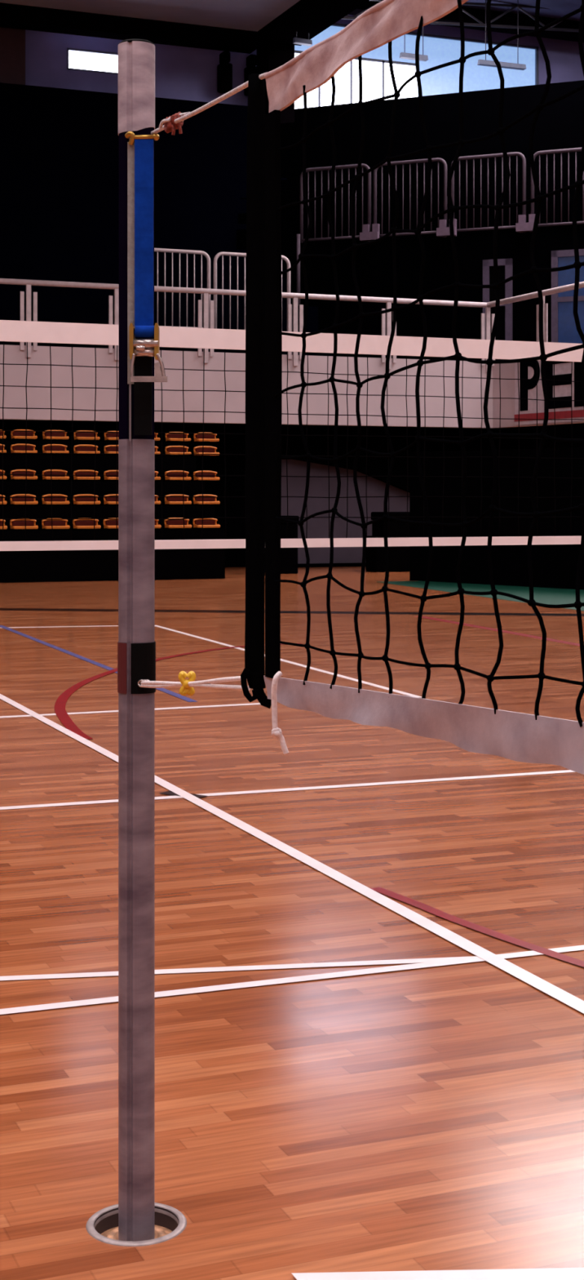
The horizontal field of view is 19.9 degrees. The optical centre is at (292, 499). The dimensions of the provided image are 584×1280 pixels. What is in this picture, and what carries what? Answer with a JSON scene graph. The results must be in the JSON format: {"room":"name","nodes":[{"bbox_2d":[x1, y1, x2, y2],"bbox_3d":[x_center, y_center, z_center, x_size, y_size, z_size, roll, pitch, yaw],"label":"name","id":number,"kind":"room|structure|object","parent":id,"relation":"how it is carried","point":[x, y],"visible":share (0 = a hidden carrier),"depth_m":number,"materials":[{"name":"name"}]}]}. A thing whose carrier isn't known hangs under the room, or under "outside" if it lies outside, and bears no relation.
{"room":"arena","nodes":[
{"label":"arena","id":0,"kind":"room"},
{"bbox_2d":[0,26,25,84],"bbox_3d":[-7.850,-10.580,46.010,0.781,8.400,0.800,0,0,-22],"label":"wall pillar","id":1,"kind":"structure","parent":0,"point":[12,41],"depth_m":45.65,"materials":[{"name":"paint"}]},
{"bbox_2d":[0,0,300,31],"bbox_3d":[-20.320,-13.496,32.775,46.875,0.300,16.000,0,0,-22],"label":"ceiling","id":2,"kind":"structure","parent":0,"point":[244,15],"depth_m":45.26,"materials":[{"name":"paint"}]},
{"bbox_2d":[0,2,257,53],"bbox_3d":[-22.830,-13.103,38.987,46.875,0.487,0.600,0,0,-22],"label":"ceiling beam","id":3,"kind":"structure","parent":2,"relation":"attached to","point":[11,15],"depth_m":46.10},
{"bbox_2d":[0,82,333,355],"bbox_3d":[-21.594,-6.533,36.035,46.954,9.102,6.000,0,0,-22],"label":"wall","id":4,"kind":"structure","parent":0,"point":[60,147],"depth_m":43.19,"materials":[{"name":"black paint"}]},
{"bbox_2d":[154,248,210,328],"bbox_3d":[-2.835,-4.963,39.408,1.916,1.924,0.090,0,0,-22],"label":"crowd barrier","id":5,"kind":"object","parent":4,"relation":"on","point":[157,250],"visible":0.39,"depth_m":39.54,"materials":[{"name":"metal"}]},
{"bbox_2d":[213,251,290,331],"bbox_3d":[-0.958,-4.958,40.166,1.987,1.944,0.090,0,0,-22],"label":"crowd barrier","id":6,"kind":"object","parent":4,"relation":"on","point":[220,254],"visible":0.57,"depth_m":39.94,"materials":[{"name":"metal"}]},
{"bbox_2d":[297,234,300,306],"bbox_3d":[0.165,-5.721,42.863,0.092,2.209,0.092,0,0,1],"label":"upright pole","id":7,"kind":"object","parent":4,"relation":"on","point":[298,235],"visible":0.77,"depth_m":42.82,"materials":[{"name":"metal"}]},
{"bbox_2d":[0,344,493,428],"bbox_3d":[-18.043,-2.459,30.162,49.139,1.556,0.250,0,0,-22],"label":"wall","id":8,"kind":"structure","parent":0,"point":[14,375],"depth_m":36.75,"materials":[{"name":"paint"}]},
{"bbox_2d":[0,278,495,372],"bbox_3d":[-1.404,-3.807,36.728,13.330,1.640,0.122,0,0,-22],"label":"railing","id":9,"kind":"object","parent":8,"relation":"attached to","point":[28,283],"visible":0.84,"depth_m":36.53,"materials":[{"name":"metal"}]},
{"bbox_2d":[0,424,533,567],"bbox_3d":[-9.356,-0.031,36.503,70.000,3.302,0.300,0,0,-22],"label":"wall","id":10,"kind":"structure","parent":0,"point":[234,443],"depth_m":39.45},
{"bbox_2d":[0,419,533,433],"bbox_3d":[-18.436,-1.832,35.072,52.089,0.300,9.150,0,0,-22],"label":"ceiling","id":11,"kind":"structure","parent":0,"point":[529,429],"depth_m":38.08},
{"bbox_2d":[257,31,294,123],"bbox_3d":[-0.480,-9.080,48.232,0.792,11.400,1.000,0,0,-22],"label":"wall pillar","id":12,"kind":"structure","parent":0,"point":[270,55],"depth_m":47.82,"materials":[{"name":"black paint"}]},
{"bbox_2d":[0,566,583,1279],"bbox_3d":[-1.358,1.617,16.708,70.000,0.006,60.000,0,0,-22],"label":"floor","id":13,"kind":"structure","parent":0,"point":[370,940],"depth_m":5.97,"materials":[{"name":"brown wood"}]},
{"bbox_2d":[0,440,225,582],"bbox_3d":[-4.787,0.195,33.944,6.316,2.849,2.630,0,0,-22],"label":"bleachers","id":14,"kind":"object","parent":13,"relation":"on","point":[41,566],"visible":0.74,"depth_m":33.59,"materials":[{"name":"black"}]},
{"bbox_2d":[0,469,6,479],"bbox_3d":[-6.032,-0.489,33.551,0.500,0.235,0.365,0,0,-22],"label":"seat","id":15,"kind":"object","parent":14,"relation":"on","point":[1,471],"visible":0.76,"depth_m":33.67,"materials":[{"name":"orange plastic"}]},
{"bbox_2d":[0,444,6,453],"bbox_3d":[-6.141,-1.032,34.154,0.500,0.235,0.365,0,0,-22],"label":"seat","id":16,"kind":"object","parent":14,"relation":"on","point":[1,445],"visible":0.78,"depth_m":34.27,"materials":[{"name":"orange plastic"}]},
{"bbox_2d":[0,429,6,439],"bbox_3d":[-6.222,-1.347,34.606,0.500,0.235,0.365,0,0,-22],"label":"seat","id":17,"kind":"object","parent":14,"relation":"on","point":[1,432],"visible":0.78,"depth_m":34.72,"materials":[{"name":"orange plastic"}]},
{"bbox_2d":[0,519,7,528],"bbox_3d":[-5.815,0.495,32.344,0.500,0.235,0.365,0,0,-22],"label":"seat","id":18,"kind":"object","parent":14,"relation":"on","point":[1,520],"visible":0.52,"depth_m":32.46,"materials":[{"name":"orange plastic"}]},
{"bbox_2d":[0,494,7,504],"bbox_3d":[-5.924,0.015,32.947,0.500,0.235,0.365,0,0,-22],"label":"seat","id":19,"kind":"object","parent":14,"relation":"on","point":[5,502],"visible":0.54,"depth_m":32.98,"materials":[{"name":"orange plastic"}]},
{"bbox_2d":[9,519,38,530],"bbox_3d":[-5.248,0.495,32.573,0.500,0.235,0.365,0,0,-22],"label":"seat","id":20,"kind":"object","parent":14,"relation":"on","point":[14,523],"visible":0.91,"depth_m":32.59,"materials":[{"name":"orange plastic"}]},
{"bbox_2d":[9,493,38,506],"bbox_3d":[-5.346,0.015,33.181,0.500,0.235,0.365,0,0,-22],"label":"seat","id":21,"kind":"object","parent":14,"relation":"on","point":[21,501],"visible":0.94,"depth_m":33.18,"materials":[{"name":"orange plastic"}]},
{"bbox_2d":[10,469,37,480],"bbox_3d":[-5.444,-0.489,33.788,0.500,0.235,0.365,0,0,-22],"label":"seat","id":22,"kind":"object","parent":14,"relation":"on","point":[23,477],"visible":0.98,"depth_m":33.80,"materials":[{"name":"orange plastic"}]},
{"bbox_2d":[10,444,37,454],"bbox_3d":[-5.542,-1.032,34.396,0.500,0.235,0.365,0,0,-22],"label":"seat","id":23,"kind":"object","parent":14,"relation":"on","point":[15,448],"visible":0.92,"depth_m":34.41,"materials":[{"name":"orange plastic"}]},
{"bbox_2d":[10,429,37,439],"bbox_3d":[-5.616,-1.347,34.852,0.500,0.235,0.365,0,0,-22],"label":"seat","id":24,"kind":"object","parent":14,"relation":"on","point":[15,434],"visible":0.88,"depth_m":34.85,"materials":[{"name":"orange plastic"}]},
{"bbox_2d":[41,519,70,530],"bbox_3d":[-4.661,0.495,32.810,0.500,0.235,0.365,0,0,-22],"label":"seat","id":25,"kind":"object","parent":14,"relation":"on","point":[58,524],"visible":0.94,"depth_m":32.82,"materials":[{"name":"orange plastic"}]},
{"bbox_2d":[41,493,70,506],"bbox_3d":[-4.748,0.015,33.422,0.500,0.235,0.365,0,0,-22],"label":"seat","id":26,"kind":"object","parent":14,"relation":"on","point":[55,501],"visible":0.89,"depth_m":33.42,"materials":[{"name":"orange plastic"}]},
{"bbox_2d":[42,469,69,480],"bbox_3d":[-4.835,-0.489,34.034,0.500,0.235,0.365,0,0,-22],"label":"seat","id":27,"kind":"object","parent":14,"relation":"on","point":[54,472],"visible":0.95,"depth_m":34.05,"materials":[{"name":"orange plastic"}]},
{"bbox_2d":[42,444,69,455],"bbox_3d":[-4.923,-1.032,34.646,0.500,0.235,0.365,0,0,-22],"label":"seat","id":28,"kind":"object","parent":14,"relation":"on","point":[55,448],"visible":0.96,"depth_m":34.67,"materials":[{"name":"orange plastic"}]},
{"bbox_2d":[42,430,69,440],"bbox_3d":[-4.988,-1.347,35.105,0.500,0.235,0.365,0,0,-22],"label":"seat","id":29,"kind":"object","parent":14,"relation":"on","point":[55,436],"visible":0.93,"depth_m":35.12,"materials":[{"name":"orange plastic"}]},
{"bbox_2d":[72,519,101,529],"bbox_3d":[-4.078,0.495,33.046,0.500,0.235,0.365,0,0,-22],"label":"seat","id":30,"kind":"object","parent":14,"relation":"on","point":[84,524],"visible":0.98,"depth_m":33.06,"materials":[{"name":"orange plastic"}]},
{"bbox_2d":[73,470,100,480],"bbox_3d":[-4.230,-0.489,34.279,0.500,0.235,0.365,0,0,-22],"label":"seat","id":31,"kind":"object","parent":14,"relation":"on","point":[77,472],"visible":0.91,"depth_m":34.27,"materials":[{"name":"orange plastic"}]},
{"bbox_2d":[73,444,100,455],"bbox_3d":[-4.306,-1.032,34.895,0.500,0.235,0.365,0,0,-22],"label":"seat","id":32,"kind":"object","parent":14,"relation":"on","point":[77,448],"visible":0.8,"depth_m":34.92,"materials":[{"name":"orange plastic"}]},
{"bbox_2d":[73,430,100,440],"bbox_3d":[-4.364,-1.347,35.358,0.500,0.235,0.365,0,0,-22],"label":"seat","id":33,"kind":"object","parent":14,"relation":"on","point":[77,436],"visible":0.83,"depth_m":35.35,"materials":[{"name":"orange plastic"}]},
{"bbox_2d":[73,493,101,506],"bbox_3d":[-4.154,0.015,33.663,0.500,0.235,0.365,0,0,-22],"label":"seat","id":34,"kind":"object","parent":14,"relation":"on","point":[85,501],"visible":0.82,"depth_m":33.66,"materials":[{"name":"orange plastic"}]},
{"bbox_2d":[103,519,118,529],"bbox_3d":[-3.498,0.495,33.280,0.500,0.235,0.365,0,0,-22],"label":"seat","id":35,"kind":"object","parent":14,"relation":"on","point":[108,523],"visible":0.5,"depth_m":33.28,"materials":[{"name":"orange plastic"}]},
{"bbox_2d":[103,493,118,506],"bbox_3d":[-3.564,0.015,33.901,0.500,0.235,0.365,0,0,-22],"label":"seat","id":36,"kind":"object","parent":14,"relation":"on","point":[108,500],"visible":0.4,"depth_m":33.90,"materials":[{"name":"orange plastic"}]},
{"bbox_2d":[103,470,118,480],"bbox_3d":[-3.629,-0.489,34.522,0.500,0.235,0.365,0,0,-22],"label":"seat","id":37,"kind":"object","parent":14,"relation":"on","point":[108,472],"visible":0.51,"depth_m":34.52,"materials":[{"name":"orange plastic"}]},
{"bbox_2d":[103,444,118,455],"bbox_3d":[-3.695,-1.032,35.142,0.500,0.235,0.365,0,0,-22],"label":"seat","id":38,"kind":"object","parent":14,"relation":"on","point":[110,449],"visible":0.58,"depth_m":35.14,"materials":[{"name":"orange plastic"}]},
{"bbox_2d":[104,431,119,441],"bbox_3d":[-3.744,-1.347,35.608,0.500,0.235,0.365,0,0,-22],"label":"seat","id":39,"kind":"object","parent":14,"relation":"on","point":[108,436],"visible":0.51,"depth_m":35.60,"materials":[{"name":"orange plastic"}]},
{"bbox_2d":[154,431,160,440],"bbox_3d":[-3.121,-1.347,35.859,0.500,0.235,0.365,0,0,-22],"label":"seat","id":40,"kind":"object","parent":14,"relation":"on","point":[156,438],"visible":0.28,"depth_m":35.98,"materials":[{"name":"orange plastic"}]},
{"bbox_2d":[155,494,160,504],"bbox_3d":[-2.971,0.015,34.141,0.500,0.235,0.365,0,0,-22],"label":"seat","id":41,"kind":"object","parent":14,"relation":"on","point":[157,502],"visible":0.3,"depth_m":34.07,"materials":[{"name":"orange plastic"}]},
{"bbox_2d":[155,471,160,479],"bbox_3d":[-3.026,-0.489,34.766,0.500,0.235,0.365,0,0,-22],"label":"seat","id":42,"kind":"object","parent":14,"relation":"on","point":[157,477],"visible":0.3,"depth_m":34.86,"materials":[{"name":"orange plastic"}]},
{"bbox_2d":[155,446,160,453],"bbox_3d":[-3.080,-1.032,35.391,0.500,0.235,0.365,0,0,-22],"label":"seat","id":43,"kind":"object","parent":14,"relation":"on","point":[156,447],"visible":0.24,"depth_m":35.51,"materials":[{"name":"orange plastic"}]},
{"bbox_2d":[155,519,161,528],"bbox_3d":[-2.917,0.495,33.515,0.500,0.235,0.365,0,0,-22],"label":"seat","id":44,"kind":"object","parent":14,"relation":"on","point":[157,525],"visible":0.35,"depth_m":33.64,"materials":[{"name":"orange plastic"}]},
{"bbox_2d":[164,517,191,529],"bbox_3d":[-2.314,0.495,33.759,0.500,0.235,0.365,0,0,-22],"label":"seat","id":45,"kind":"object","parent":14,"relation":"on","point":[177,524],"visible":0.95,"depth_m":33.77,"materials":[{"name":"orange plastic"}]},
{"bbox_2d":[164,445,191,456],"bbox_3d":[-2.444,-1.032,35.648,0.500,0.235,0.365,0,0,-22],"label":"seat","id":46,"kind":"object","parent":14,"relation":"on","point":[171,450],"visible":0.91,"depth_m":35.66,"materials":[{"name":"orange plastic"}]},
{"bbox_2d":[164,431,191,442],"bbox_3d":[-2.477,-1.347,36.120,0.500,0.235,0.365,0,0,-22],"label":"seat","id":47,"kind":"object","parent":14,"relation":"on","point":[175,437],"visible":0.93,"depth_m":36.14,"materials":[{"name":"orange plastic"}]},
{"bbox_2d":[164,493,191,505],"bbox_3d":[-2.357,0.015,34.388,0.500,0.235,0.365,0,0,-22],"label":"seat","id":48,"kind":"object","parent":14,"relation":"on","point":[168,500],"visible":0.79,"depth_m":34.38,"materials":[{"name":"orange plastic"}]},
{"bbox_2d":[164,470,191,481],"bbox_3d":[-2.401,-0.489,35.018,0.500,0.235,0.365,0,0,-22],"label":"seat","id":49,"kind":"object","parent":14,"relation":"on","point":[176,478],"visible":0.96,"depth_m":35.03,"materials":[{"name":"orange plastic"}]},
{"bbox_2d":[193,445,219,457],"bbox_3d":[-1.846,-1.032,35.889,0.500,0.235,0.365,0,0,-22],"label":"seat","id":50,"kind":"object","parent":14,"relation":"on","point":[197,450],"visible":0.93,"depth_m":35.91,"materials":[{"name":"orange plastic"}]},
{"bbox_2d":[193,433,219,443],"bbox_3d":[-1.871,-1.347,36.365,0.500,0.235,0.365,0,0,-22],"label":"seat","id":51,"kind":"object","parent":14,"relation":"on","point":[208,437],"visible":0.93,"depth_m":36.36,"materials":[{"name":"orange plastic"}]},
{"bbox_2d":[192,518,220,528],"bbox_3d":[-1.748,0.495,33.988,0.500,0.235,0.365,0,0,-22],"label":"seat","id":52,"kind":"object","parent":14,"relation":"on","point":[208,523],"visible":0.93,"depth_m":34.00,"materials":[{"name":"orange plastic"}]},
{"bbox_2d":[193,471,220,481],"bbox_3d":[-1.813,-0.489,35.255,0.500,0.235,0.365,0,0,-22],"label":"seat","id":53,"kind":"object","parent":14,"relation":"on","point":[206,478],"visible":0.93,"depth_m":35.26,"materials":[{"name":"orange plastic"}]},
{"bbox_2d":[193,494,220,505],"bbox_3d":[-1.780,0.015,34.622,0.500,0.235,0.365,0,0,-22],"label":"seat","id":54,"kind":"object","parent":14,"relation":"on","point":[197,500],"visible":0.8,"depth_m":34.62,"materials":[{"name":"orange plastic"}]},
{"bbox_2d":[85,1202,186,1246],"bbox_3d":[-0.348,1.637,3.720,0.225,0.045,0.225,0,0,-22],"label":"socket","id":55,"kind":"object","parent":13,"relation":"on","point":[170,1222],"visible":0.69,"depth_m":3.75,"materials":[{"name":"silver metal"}]},
{"bbox_2d":[117,39,159,1240],"bbox_3d":[-0.341,0.321,3.712,0.097,2.679,0.102,0,0,0],"label":"net post","id":56,"kind":"object","parent":55,"relation":"in","point":[136,643],"visible":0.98,"depth_m":3.69,"materials":[{"name":"grey metal"}]},
{"bbox_2d":[127,138,167,435],"bbox_3d":[-0.318,-0.469,3.656,0.091,0.657,0.052,0,0,0],"label":"strap","id":57,"kind":"object","parent":56,"relation":"hanging from","point":[140,352],"visible":1,"depth_m":3.67,"materials":[{"name":"blue fabric"}]},
{"bbox_2d":[137,0,583,774],"bbox_3d":[0.597,-0.202,1.428,0.198,1.235,4.876,0,0,-24],"label":"net","id":58,"kind":"object","parent":56,"relation":"hanging from","point":[517,736],"visible":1,"depth_m":2.44,"materials":[{"name":"black fabric"}]},
{"bbox_2d":[280,515,299,573],"bbox_3d":[-0.236,0.990,36.359,0.608,1.259,0.640,0,0,-22],"label":"trash can","id":59,"kind":"object","parent":13,"relation":"on","point":[289,556],"visible":0.38,"depth_m":36.10,"materials":[{"name":"black plastic"}]},
{"bbox_2d":[365,535,386,572],"bbox_3d":[1.869,1.222,37.210,0.275,0.796,0.640,0,0,-22],"label":"trunk","id":60,"kind":"object","parent":13,"relation":"on","point":[375,562],"visible":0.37,"depth_m":36.97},
{"bbox_2d":[371,511,409,572],"bbox_3d":[2.665,0.953,37.639,1.571,1.333,0.840,0,0,-22],"label":"trunk","id":61,"kind":"object","parent":13,"relation":"on","point":[399,556],"visible":0.13,"depth_m":37.11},
{"bbox_2d":[0,320,583,551],"bbox_3d":[0.353,-0.272,7.746,5.638,0.986,0.008,0,0,-22],"label":"net","id":62,"kind":"object","parent":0,"point":[12,331],"visible":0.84,"depth_m":7.59,"materials":[{"name":"white fabric"}]},
{"bbox_2d":[25,14,583,106],"bbox_3d":[-12.652,-6.580,44.663,70.000,16.400,0.300,0,0,-22],"label":"wall","id":63,"kind":"structure","parent":0,"point":[181,73],"depth_m":48.30,"materials":[{"name":"paint"}]},
{"bbox_2d":[66,47,118,74],"bbox_3d":[-5.593,-12.458,47.450,1.744,0.630,0.140,0,0,-22],"label":"window","id":64,"kind":"structure","parent":63,"relation":"in","point":[78,60],"depth_m":47.42,"materials":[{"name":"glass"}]},
{"bbox_2d":[217,51,232,93],"bbox_3d":[-1.992,-12.414,48.484,0.372,1.154,0.600,0,0,-22],"label":"loudspeaker","id":65,"kind":"object","parent":63,"relation":"attached to","point":[224,69],"visible":0.92,"depth_m":48.23,"materials":[{"name":"black plastic"}]},
{"bbox_2d":[244,54,257,96],"bbox_3d":[-1.218,-12.401,48.797,0.375,1.161,0.600,0,0,-22],"label":"loudspeaker","id":66,"kind":"object","parent":63,"relation":"attached to","point":[251,60],"visible":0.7,"depth_m":48.53,"materials":[{"name":"black plastic"}]},
{"bbox_2d":[294,22,538,108],"bbox_3d":[3.533,-12.873,51.137,9.208,2.974,0.140,0,0,-22],"label":"window","id":67,"kind":"structure","parent":63,"relation":"in","point":[377,82],"depth_m":51.39,"materials":[{"name":"clear glass"}]},
{"bbox_2d":[281,458,409,564],"bbox_3d":[1.736,-0.031,40.284,4.479,3.302,0.200,0,0,-22],"label":"wall","id":68,"kind":"structure","parent":0,"point":[317,527],"depth_m":39.85,"materials":[{"name":"grey paint"}]},
{"bbox_2d":[297,562,361,567],"bbox_3d":[1.785,1.577,40.163,4.479,0.086,0.060,0,0,-22],"label":"baseboard","id":69,"kind":"structure","parent":68,"relation":"attached to","point":[356,564],"depth_m":39.75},
{"bbox_2d":[281,427,492,492],"bbox_3d":[2.252,-0.592,40.088,5.734,2.763,0.250,0,0,-22],"label":"wall","id":70,"kind":"structure","parent":0,"point":[317,445],"depth_m":39.85,"materials":[{"name":"black paint"}]},
{"bbox_2d":[236,80,583,360],"bbox_3d":[6.940,-6.627,43.035,17.500,9.291,5.000,0,0,23],"label":"wall","id":71,"kind":"structure","parent":0,"point":[559,125],"depth_m":42.88,"materials":[{"name":"black paint"}]},
{"bbox_2d":[300,164,371,243],"bbox_3d":[1.110,-7.599,42.734,1.960,1.918,0.090,0,0,23],"label":"crowd barrier","id":72,"kind":"object","parent":71,"relation":"on","point":[353,166],"visible":0.73,"depth_m":42.73,"materials":[{"name":"metal"}]},
{"bbox_2d":[360,223,380,241],"bbox_3d":[1.987,-6.773,42.227,0.480,0.420,0.250,0,0,23],"label":"ballast block","id":73,"kind":"object","parent":71,"relation":"attached to","point":[366,236],"visible":0.86,"depth_m":42.17,"materials":[{"name":"paint"}]},
{"bbox_2d":[373,157,447,236],"bbox_3d":[2.976,-7.588,41.944,1.960,1.916,0.090,0,0,23],"label":"crowd barrier","id":74,"kind":"object","parent":71,"relation":"on","point":[437,159],"visible":0.78,"depth_m":41.93,"materials":[{"name":"metal"}]},
{"bbox_2d":[436,218,457,237],"bbox_3d":[3.866,-6.762,41.431,0.480,0.420,0.250,0,0,23],"label":"ballast block","id":75,"kind":"object","parent":71,"relation":"attached to","point":[442,231],"visible":0.86,"depth_m":41.37,"materials":[{"name":"paint"}]},
{"bbox_2d":[451,151,526,231],"bbox_3d":[4.851,-7.579,41.150,1.922,1.896,0.090,0,0,23],"label":"crowd barrier","id":76,"kind":"object","parent":71,"relation":"attached to","point":[514,153],"visible":0.8,"depth_m":41.07,"materials":[{"name":"metal"}]},
{"bbox_2d":[483,257,512,340],"bbox_3d":[5.074,-4.819,41.045,0.733,2.192,0.100,0,0,23],"label":"door","id":77,"kind":"structure","parent":71,"relation":"attached to","point":[504,327],"depth_m":41.00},
{"bbox_2d":[515,213,535,232],"bbox_3d":[5.735,-6.747,40.640,0.480,0.420,0.250,0,0,23],"label":"ballast block","id":78,"kind":"object","parent":71,"relation":"attached to","point":[522,226],"visible":0.76,"depth_m":40.59,"materials":[{"name":"paint"}]},
{"bbox_2d":[531,147,583,226],"bbox_3d":[6.714,-7.566,40.361,1.884,1.876,0.090,0,0,23],"label":"crowd barrier","id":79,"kind":"object","parent":71,"relation":"attached to","point":[575,149],"visible":0.79,"depth_m":40.43,"materials":[{"name":"metal"}]},
{"bbox_2d":[551,248,583,343],"bbox_3d":[6.854,-4.851,40.291,1.146,2.379,0.100,0,0,23],"label":"door","id":80,"kind":"structure","parent":71,"relation":"attached to","point":[564,330],"depth_m":40.38,"materials":[{"name":"blue glass"}]},
{"bbox_2d":[409,447,583,590],"bbox_3d":[6.778,0.345,28.698,1.200,2.550,12.527,0,0,-39],"label":"wall","id":81,"kind":"structure","parent":0,"point":[553,566],"depth_m":31.20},
{"bbox_2d":[462,0,582,21],"bbox_3d":[-1.358,-14.780,16.708,70.000,0.001,60.000,0,0,-22],"label":"ceiling","id":82,"kind":"structure","parent":0,"point":[557,9],"depth_m":49.97,"materials":[{"name":"paint"}]},
{"bbox_2d":[293,31,312,46],"bbox_3d":[0.296,-13.744,46.496,0.522,2.072,0.180,0,0,-22],"label":"hanging lamp","id":83,"kind":"object","parent":82,"relation":"hanging from","point":[296,40],"visible":0.7,"depth_m":46.45,"materials":[{"name":"metal"}]},
{"bbox_2d":[258,0,369,45],"bbox_3d":[2.332,-13.913,41.010,1.300,1.734,14.300,0,0,-22],"label":"ceiling beam","id":84,"kind":"structure","parent":82,"relation":"attached to","point":[313,17],"depth_m":45.36,"materials":[{"name":"black"}]},
{"bbox_2d":[400,34,415,60],"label":"hanging lamp","id":85,"kind":"object","parent":82,"relation":"hanging from","point":[402,55],"depth_m":47.68,"materials":[{"name":"metal"}]},
{"bbox_2d":[419,26,428,61],"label":"hanging lamp","id":86,"kind":"object","parent":82,"relation":"hanging from","point":[423,57],"depth_m":47.88,"materials":[{"name":"metal"}]},
{"bbox_2d":[342,0,578,31],"bbox_3d":[4.221,-14.284,48.730,9.758,1.308,0.090,0,0,-22],"label":"roof truss","id":87,"kind":"object","parent":82,"relation":"attached to","point":[513,6],"visible":0.43,"depth_m":49.46,"materials":[{"name":"metal"}]},
{"bbox_2d":[348,0,583,42],"bbox_3d":[9.971,-14.558,52.239,22.372,0.445,0.600,0,0,-22],"label":"truss","id":88,"kind":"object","parent":82,"relation":"attached to","point":[508,19],"depth_m":50.65,"materials":[{"name":"black metal"}]},
{"bbox_2d":[477,0,497,66],"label":"hanging lamp","id":89,"kind":"object","parent":82,"relation":"hanging from","point":[481,62],"depth_m":48.65,"materials":[{"name":"metal"}]},
{"bbox_2d":[499,61,526,70],"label":"hanging lamp","id":90,"kind":"object","parent":82,"relation":"hanging from","point":[504,64],"depth_m":48.95,"materials":[{"name":"metal"}]},
{"bbox_2d":[493,363,583,427],"bbox_3d":[8.846,-2.459,32.366,0.250,1.556,16.000,0,0,-30],"label":"wall","id":91,"kind":"structure","parent":0,"point":[507,370],"depth_m":38.81,"materials":[{"name":"paint"}]},
{"bbox_2d":[487,281,583,342],"bbox_3d":[8.211,-3.910,33.156,0.262,1.846,14.005,0,0,-30],"label":"railing","id":92,"kind":"object","parent":91,"relation":"on","point":[571,286],"visible":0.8,"depth_m":37.57,"materials":[{"name":"metal"}]},
{"bbox_2d":[514,360,583,425],"bbox_3d":[5.954,-2.490,37.069,0.036,1.556,3.200,0,0,-30],"label":"banner","id":93,"kind":"object","parent":91,"relation":"attached to","point":[527,370],"visible":0.7,"depth_m":37.31,"materials":[{"name":"fabric"}]},
{"bbox_2d":[533,422,583,448],"bbox_3d":[9.886,-0.081,32.966,0.250,3.402,16.000,0,0,-30],"label":"wall","id":94,"kind":"structure","parent":0,"point":[562,431],"depth_m":38.91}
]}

